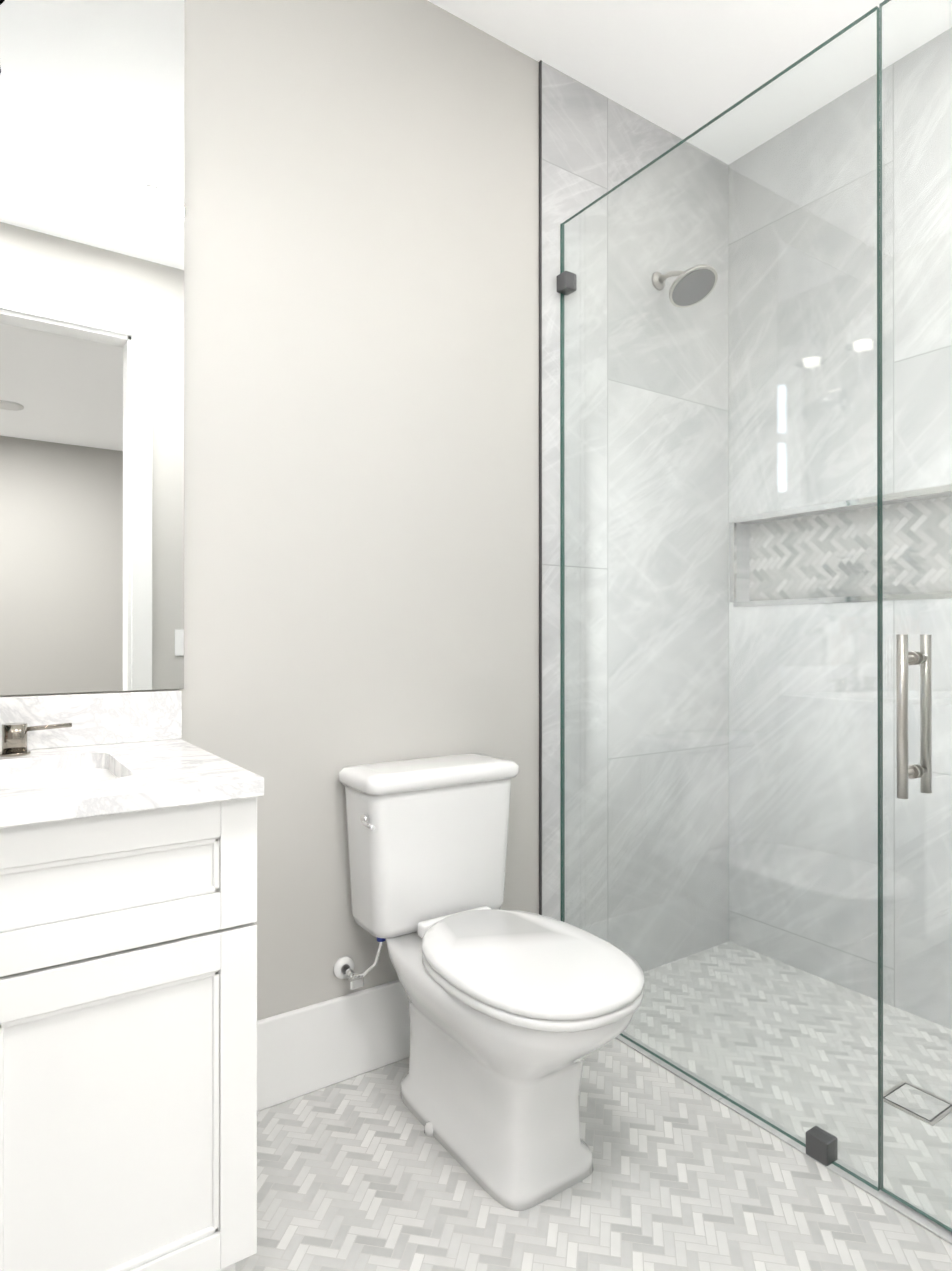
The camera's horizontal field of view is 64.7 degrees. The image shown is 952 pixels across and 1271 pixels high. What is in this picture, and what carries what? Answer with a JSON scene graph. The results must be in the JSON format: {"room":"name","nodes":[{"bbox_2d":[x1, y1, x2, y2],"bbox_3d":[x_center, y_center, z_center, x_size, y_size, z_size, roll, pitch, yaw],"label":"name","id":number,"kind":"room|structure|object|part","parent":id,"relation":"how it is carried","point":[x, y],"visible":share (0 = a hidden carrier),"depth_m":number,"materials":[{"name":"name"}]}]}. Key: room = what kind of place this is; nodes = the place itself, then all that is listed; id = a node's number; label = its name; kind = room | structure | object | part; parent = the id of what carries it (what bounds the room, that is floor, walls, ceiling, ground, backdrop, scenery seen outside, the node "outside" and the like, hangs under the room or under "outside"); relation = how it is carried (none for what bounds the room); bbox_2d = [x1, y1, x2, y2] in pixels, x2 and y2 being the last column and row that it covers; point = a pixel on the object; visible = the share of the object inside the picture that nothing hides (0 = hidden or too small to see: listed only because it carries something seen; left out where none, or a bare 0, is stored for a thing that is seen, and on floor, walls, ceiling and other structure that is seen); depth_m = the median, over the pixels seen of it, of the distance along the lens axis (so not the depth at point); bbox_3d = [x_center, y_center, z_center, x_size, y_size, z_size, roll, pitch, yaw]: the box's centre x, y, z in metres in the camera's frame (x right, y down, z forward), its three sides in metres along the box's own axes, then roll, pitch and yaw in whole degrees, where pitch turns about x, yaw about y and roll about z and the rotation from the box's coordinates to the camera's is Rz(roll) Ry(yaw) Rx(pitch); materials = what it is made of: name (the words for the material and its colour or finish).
{"room":"bathroom","nodes":[
{"label":"bathroom","id":0,"kind":"room"},
{"bbox_2d":[0,0,538,1020],"bbox_3d":[-0.660,-0.301,1.721,1.975,2.800,0.120,0,0,-34],"label":"wall","id":1,"kind":"structure","parent":0,"point":[360,382],"depth_m":1.88,"materials":[{"name":"grey paint"}]},
{"bbox_2d":[0,690,181,779],"bbox_3d":[-0.989,0.172,1.407,0.834,0.105,0.019,0,0,-34],"label":"backsplash","id":2,"kind":"structure","parent":1,"relation":"attached to","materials":[{"name":"stone"}]},
{"bbox_2d":[0,0,183,694],"bbox_3d":[-0.990,-0.703,1.417,0.841,1.638,0.006,0,0,-34],"label":"vanity mirror","id":3,"kind":"object","parent":1,"relation":"attached to","point":[91,345],"visible":1,"depth_m":1.55,"materials":[{"name":"silver mirror"}]},
{"bbox_2d":[257,980,409,1111],"bbox_3d":[-0.226,0.997,1.932,1.009,0.205,0.016,0,0,-34],"label":"baseboard","id":4,"kind":"structure","parent":1,"relation":"attached to","point":[309,1049],"depth_m":1.83,"materials":[{"name":"white wood"}]},
{"bbox_2d":[539,60,541,914],"bbox_3d":[0.190,-0.300,2.223,0.004,2.800,0.010,0,0,-34],"label":"trim","id":5,"kind":"structure","parent":1,"relation":"attached to","point":[540,487],"depth_m":2.22,"materials":[{"name":"grey metal"}]},
{"bbox_2d":[235,941,951,1270],"bbox_3d":[0.326,1.148,1.150,2.964,0.100,2.170,0,0,-34],"label":"floor","id":6,"kind":"structure","parent":0,"point":[363,1172],"depth_m":1.55,"materials":[{"name":"grey tile"}]},
{"bbox_2d":[0,690,263,1270],"bbox_3d":[-0.836,0.529,1.182,0.834,1.136,0.562,0,0,-34],"label":"bathroom vanity","id":7,"kind":"object","parent":6,"relation":"on","point":[128,982],"visible":1,"depth_m":1.12,"materials":[{"name":"white painted wood"},{"name":"marble"}]},
{"bbox_3d":[-0.528,0.729,1.101,0.413,0.527,0.020,0,0,-34],"label":"door","id":8,"kind":"part","parent":7,"relation":"part of","materials":[{"name":"white wood"}]},
{"bbox_3d":[-0.700,0.359,0.984,0.830,0.203,0.020,0,0,-34],"label":"drawer","id":9,"kind":"part","parent":7,"relation":"part of","materials":[{"name":"white wood"}]},
{"bbox_2d":[0,738,263,899],"bbox_3d":[-0.836,0.239,1.183,0.834,0.030,0.562,0,0,-34],"label":"countertop","id":10,"kind":"structure","parent":7,"relation":"on","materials":[{"name":"stone"}]},
{"bbox_2d":[0,690,71,767],"bbox_3d":[-0.935,0.093,1.333,0.394,0.262,0.111,0,0,-34],"label":"faucet","id":11,"kind":"object","parent":10,"relation":"on","point":[14,753],"depth_m":1.40,"materials":[{"name":"silver metal"}]},
{"bbox_2d":[333,753,643,1210],"bbox_3d":[0.038,0.710,1.665,0.439,0.778,0.750,0,0,-34],"label":"toilet","id":12,"kind":"object","parent":6,"relation":"on","point":[516,1018],"visible":1,"depth_m":1.60,"materials":[{"name":"white ceramic"}]},
{"bbox_3d":[-0.246,0.424,1.710,0.021,0.024,0.069,0,0,-34],"label":"lever","id":13,"kind":"part","parent":12,"relation":"part of","materials":[{"name":"silver metal"}]},
{"bbox_3d":[-0.115,0.533,1.895,0.408,0.338,0.184,0,0,-34],"label":"tank","id":14,"kind":"part","parent":12,"relation":"part of","materials":[{"name":"white ceramic"}]},
{"bbox_3d":[0.049,0.901,1.654,0.372,0.395,0.705,0,0,-34],"label":"bowl","id":15,"kind":"part","parent":12,"relation":"part of","materials":[{"name":"white ceramic"}]},
{"bbox_3d":[0.106,0.669,1.571,0.378,0.022,0.518,0,0,-34],"label":"lid","id":16,"kind":"part","parent":12,"relation":"part of","materials":[{"name":"white plastic"}]},
{"bbox_3d":[0.106,0.692,1.571,0.376,0.020,0.517,0,0,-34],"label":"seat","id":17,"kind":"part","parent":12,"relation":"part of","materials":[{"name":"white plastic"}]},
{"bbox_2d":[557,0,951,1244],"bbox_3d":[0.725,-0.072,1.585,0.109,2.340,1.662,0,0,-34],"label":"glass","id":18,"kind":"object","parent":6,"relation":"on","point":[819,1146],"visible":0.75,"depth_m":1.62,"materials":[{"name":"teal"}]},
{"bbox_3d":[0.832,0.151,1.427,0.108,0.305,0.026,0,0,-34],"label":"handle","id":19,"kind":"part","parent":18,"relation":"part of","materials":[{"name":"silver metal"}]},
{"bbox_3d":[0.993,-0.078,1.192,0.010,2.328,0.694,0,0,-34],"label":"door","id":20,"kind":"part","parent":18,"relation":"part of","materials":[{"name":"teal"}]},
{"bbox_2d":[877,1080,951,1125],"bbox_3d":[1.039,1.097,1.770,0.124,0.003,0.124,0,0,-34],"label":"shower drain","id":21,"kind":"object","parent":6,"relation":"on","point":[905,1095],"depth_m":1.76,"materials":[{"name":"silver metal"}]},
{"bbox_2d":[542,61,728,971],"bbox_3d":[0.566,-0.299,2.553,0.989,2.800,0.128,0,0,-34],"label":"tiled wall","id":22,"kind":"structure","parent":0,"point":[596,145],"depth_m":2.44,"materials":[{"name":"tile"}]},
{"bbox_2d":[652,264,717,307],"bbox_3d":[0.667,-1.138,2.413,0.156,0.144,0.216,0,0,-34],"label":"shower head","id":23,"kind":"object","parent":22,"relation":"attached to","point":[696,292],"depth_m":2.38},
{"bbox_2d":[428,0,951,164],"bbox_3d":[0.326,-1.752,1.156,2.964,0.100,2.170,0,0,-34],"label":"ceiling","id":24,"kind":"structure","parent":0,"point":[682,69],"depth_m":2.17,"materials":[{"name":"white paint"}]},
{"bbox_2d":[728,27,951,1028],"bbox_3d":[1.538,-0.300,1.980,0.210,2.800,2.170,0,0,-34],"label":"wall","id":25,"kind":"structure","parent":0,"point":[745,764],"depth_m":2.36,"materials":[{"name":"tile"}]},
{"bbox_2d":[730,484,951,606],"bbox_3d":[1.446,-0.264,1.936,0.015,0.318,1.872,0,0,-34],"label":"trim","id":26,"kind":"structure","parent":25,"relation":"attached to","point":[817,507],"depth_m":2.41,"materials":[{"name":"silver metal"}]},
{"bbox_2d":[749,496,951,600],"bbox_3d":[1.566,-0.263,2.018,0.120,0.286,1.840,0,0,-34],"label":"shower niche","id":27,"kind":"object","parent":25,"relation":"in","point":[913,553],"depth_m":2.42,"materials":[{"name":"grey tile"}]}
]}

